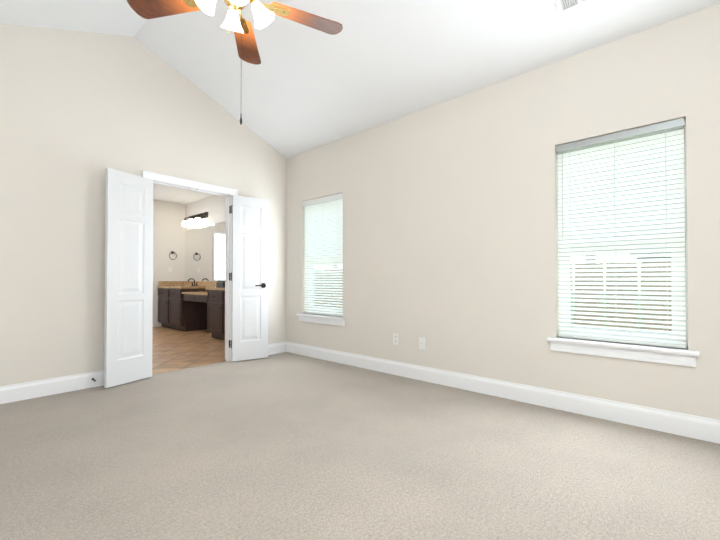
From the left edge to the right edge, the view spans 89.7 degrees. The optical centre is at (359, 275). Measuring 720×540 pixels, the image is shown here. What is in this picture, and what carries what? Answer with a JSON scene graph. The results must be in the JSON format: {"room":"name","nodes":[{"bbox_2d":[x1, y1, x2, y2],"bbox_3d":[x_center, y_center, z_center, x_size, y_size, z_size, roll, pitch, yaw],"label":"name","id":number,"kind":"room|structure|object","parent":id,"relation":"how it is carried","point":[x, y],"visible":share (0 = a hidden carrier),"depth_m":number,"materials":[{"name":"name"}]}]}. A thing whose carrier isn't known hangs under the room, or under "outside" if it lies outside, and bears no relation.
{"room":"empty bedroom","nodes":[
{"label":"empty bedroom","id":0,"kind":"room"},
{"bbox_2d":[0,23,314,385],"bbox_3d":[-2.206,-0.695,3.805,0.120,3.470,4.480,-1,-1,41],"label":"wall","id":1,"kind":"structure","parent":0,"point":[81,112],"depth_m":3.31,"materials":[{"name":"paint"}]},
{"bbox_2d":[0,370,103,403],"bbox_3d":[-2.864,0.960,2.933,0.016,0.140,1.950,-1,-1,41],"label":"baseboard","id":2,"kind":"structure","parent":1,"relation":"attached to","point":[40,388],"depth_m":3.13,"materials":[{"name":"white wood"}]},
{"bbox_2d":[104,168,152,387],"bbox_3d":[-2.231,0.019,3.517,0.042,2.012,0.456,0,-1,24],"label":"door leaf","id":3,"kind":"structure","parent":1,"relation":"in","point":[128,320],"depth_m":3.48,"materials":[{"name":"white wood"}]},
{"bbox_2d":[142,170,237,361],"bbox_3d":[-1.923,-0.011,4.121,0.172,2.110,1.060,-1,-1,41],"label":"door frame","id":4,"kind":"structure","parent":1,"relation":"attached to","point":[180,183],"depth_m":4.42,"materials":[{"name":"white wood"}]},
{"bbox_2d":[231,195,268,361],"bbox_3d":[-1.349,0.031,4.498,0.203,2.012,0.440,-1,-1,41],"label":"door leaf","id":5,"kind":"structure","parent":1,"relation":"in","point":[250,254],"depth_m":4.49,"materials":[{"name":"white wood"}]},
{"bbox_2d":[268,342,283,354],"bbox_3d":[-1.278,0.982,4.741,0.016,0.140,0.740,-1,-1,41],"label":"baseboard","id":6,"kind":"structure","parent":1,"relation":"attached to","point":[274,348],"depth_m":4.90,"materials":[{"name":"white wood"}]},
{"bbox_2d":[152,199,184,326],"bbox_3d":[-4.910,-0.270,7.117,0.120,2.700,2.820,-1,-1,41],"label":"wall","id":7,"kind":"structure","parent":0,"point":[169,228],"depth_m":7.86,"materials":[{"name":"paint"}]},
{"bbox_2d":[153,225,153,281],"bbox_3d":[-4.681,-0.469,7.264,0.034,1.200,1.000,-1,-1,41],"label":"window","id":8,"kind":"structure","parent":7,"relation":"in","point":[153,253],"depth_m":7.62,"materials":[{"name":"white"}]},
{"bbox_2d":[158,282,184,285],"bbox_3d":[-4.115,0.169,7.908,0.021,0.099,0.527,-1,-1,41],"label":"backsplash","id":9,"kind":"structure","parent":7,"relation":"attached to","point":[159,283],"depth_m":7.90,"materials":[{"name":"beige stone"}]},
{"bbox_2d":[152,326,225,374],"bbox_3d":[-3.307,1.104,5.774,4.280,0.080,2.940,-1,-1,41],"label":"floor","id":10,"kind":"structure","parent":0,"point":[173,349],"depth_m":5.19,"materials":[{"name":"beige tile"}]},
{"bbox_2d":[157,286,224,339],"bbox_3d":[-2.873,0.661,6.795,3.348,0.830,0.595,-1,-1,41],"label":"bathroom vanity","id":11,"kind":"object","parent":10,"relation":"on","point":[188,305],"depth_m":7.03,"materials":[{"name":"brown wood"}]},
{"bbox_2d":[205,286,224,289],"bbox_3d":[-2.034,0.217,6.075,1.170,0.041,0.577,-1,-1,41],"label":"countertop","id":12,"kind":"structure","parent":11,"relation":"on","point":[206,287],"depth_m":6.09,"materials":[{"name":"beige stone"}]},
{"bbox_2d":[216,281,224,286],"bbox_3d":[-2.370,0.142,6.361,0.230,0.115,0.200,-1,-1,41],"label":"bag","id":13,"kind":"object","parent":12,"relation":"on","point":[220,283],"visible":0.45,"depth_m":6.27,"materials":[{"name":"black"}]},
{"bbox_2d":[185,195,224,229],"bbox_3d":[-2.400,-0.273,6.870,4.220,2.700,0.120,-1,-1,41],"label":"wall","id":14,"kind":"structure","parent":0,"point":[213,206],"depth_m":7.42,"materials":[{"name":"paint"}]},
{"bbox_2d":[182,212,207,226],"bbox_3d":[-3.510,-1.189,7.632,0.840,0.240,0.216,-1,-1,41],"label":"sconce","id":15,"kind":"object","parent":14,"relation":"attached to","point":[194,219],"visible":1,"depth_m":7.56,"materials":[{"name":"white glass"}]},
{"bbox_2d":[185,282,208,285],"bbox_3d":[-2.676,0.158,7.010,3.368,0.099,0.020,-1,-1,41],"label":"backsplash","id":16,"kind":"structure","parent":14,"relation":"attached to","point":[186,283],"depth_m":7.61,"materials":[{"name":"beige stone"}]},
{"bbox_2d":[185,222,224,280],"bbox_3d":[-2.695,-0.469,7.048,3.296,1.145,0.006,-1,-1,41],"label":"bathroom mirror","id":17,"kind":"object","parent":14,"relation":"attached to","point":[204,253],"visible":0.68,"depth_m":7.47,"materials":[{"name":"white mirror"}]},
{"bbox_2d":[0,352,719,539],"bbox_3d":[-0.216,1.057,1.800,5.610,0.080,4.120,-1,-1,41],"label":"floor carpet","id":18,"kind":"object","parent":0,"point":[285,446],"visible":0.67,"depth_m":1.94,"materials":[{"name":"beige carpet"}]},
{"bbox_2d":[0,0,719,203],"bbox_3d":[-1.719,-2.140,3.369,9.890,0.950,4.520,-1,-1,41],"label":"ceiling","id":19,"kind":"structure","parent":0,"point":[300,88],"depth_m":3.19,"materials":[{"name":"paint"}]},
{"bbox_2d":[127,0,342,124],"bbox_3d":[-0.726,-1.653,2.145,1.308,1.488,1.343,-1,-1,41],"label":"ceiling fan","id":20,"kind":"object","parent":19,"relation":"hanging from","point":[237,23],"visible":1,"depth_m":2.30,"materials":[{"name":"brown wood"}]},
{"bbox_2d":[555,0,595,15],"bbox_3d":[1.424,-1.831,2.362,0.260,0.071,0.161,-1,-1,41],"label":"ceiling vent","id":21,"kind":"object","parent":19,"relation":"in","point":[564,6],"visible":1,"depth_m":2.43,"materials":[{"name":"white metal"}]},
{"bbox_2d":[286,3,719,419],"bbox_3d":[1.112,-0.316,3.284,5.550,2.700,0.160,-1,-1,41],"label":"wall","id":22,"kind":"structure","parent":0,"point":[450,231],"depth_m":3.08,"materials":[{"name":"paint"}]},
{"bbox_2d":[296,262,345,325],"bbox_3d":[-0.462,-0.200,4.621,0.860,1.600,0.195,-1,-1,41],"label":"window unit","id":23,"kind":"structure","parent":22,"relation":"in","point":[329,320],"depth_m":4.58,"materials":[{"name":"white plastic"}]},
{"bbox_2d":[303,193,342,316],"bbox_3d":[-0.469,-0.251,4.612,0.752,1.494,0.067,-1,-1,41],"label":"window blind","id":24,"kind":"object","parent":23,"relation":"attached to","point":[323,229],"visible":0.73,"depth_m":4.61,"materials":[{"name":"white plastic"}]},
{"bbox_2d":[393,333,398,344],"bbox_3d":[0.376,0.665,3.806,0.070,0.114,0.009,-1,-1,41],"label":"duplex electrical outlet","id":25,"kind":"object","parent":22,"relation":"attached to","point":[396,339],"visible":1,"depth_m":3.80,"materials":[{"name":"white plastic"}]},
{"bbox_2d":[419,337,424,349],"bbox_3d":[0.615,0.673,3.594,0.070,0.114,0.013,-1,-1,41],"label":"outlet plate","id":26,"kind":"object","parent":22,"relation":"attached to","point":[421,343],"visible":1,"depth_m":3.59,"materials":[{"name":"white plastic"}]},
{"bbox_2d":[284,342,719,443],"bbox_3d":[1.009,0.964,3.243,5.430,0.140,0.016,-1,-1,41],"label":"baseboard","id":27,"kind":"structure","parent":22,"relation":"attached to","point":[693,426],"depth_m":2.85,"materials":[{"name":"white wood"}]},
{"bbox_2d":[547,120,698,366],"bbox_3d":[1.839,-0.224,2.603,0.860,1.600,0.195,-1,-1,41],"label":"window unit","id":28,"kind":"structure","parent":22,"relation":"in","point":[669,355],"depth_m":2.50,"materials":[{"name":"white plastic"}]},
{"bbox_2d":[556,118,685,348],"bbox_3d":[1.831,-0.275,2.594,0.748,1.494,0.067,-1,-1,41],"label":"window blind","id":29,"kind":"object","parent":28,"relation":"attached to","point":[625,197],"visible":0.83,"depth_m":2.56,"materials":[{"name":"white plastic"}]},
{"label":"outside","id":30,"kind":"structure","parent":0,"visible":0},
{"bbox_2d":[573,293,640,331],"bbox_3d":[17.063,1.865,27.047,70.000,0.100,56.640,-1,-1,41],"label":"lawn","id":31,"kind":"structure","parent":30,"point":[605,312],"depth_m":16.43,"materials":[{"name":"white"}]},
{"bbox_2d":[314,262,671,333],"bbox_3d":[2.975,0.689,7.937,29.960,1.800,0.030,-1,-1,41],"label":"fence","id":32,"kind":"object","parent":31,"relation":"on","point":[575,297],"depth_m":6.51,"materials":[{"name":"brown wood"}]},
{"bbox_2d":[333,252,670,267],"bbox_3d":[7.401,-3.100,12.119,38.857,9.477,9.956,-1,-1,41],"label":"trees","id":33,"kind":"object","parent":31,"relation":"on","point":[595,259],"depth_m":12.17,"materials":[{"name":"green plant"}]}
]}

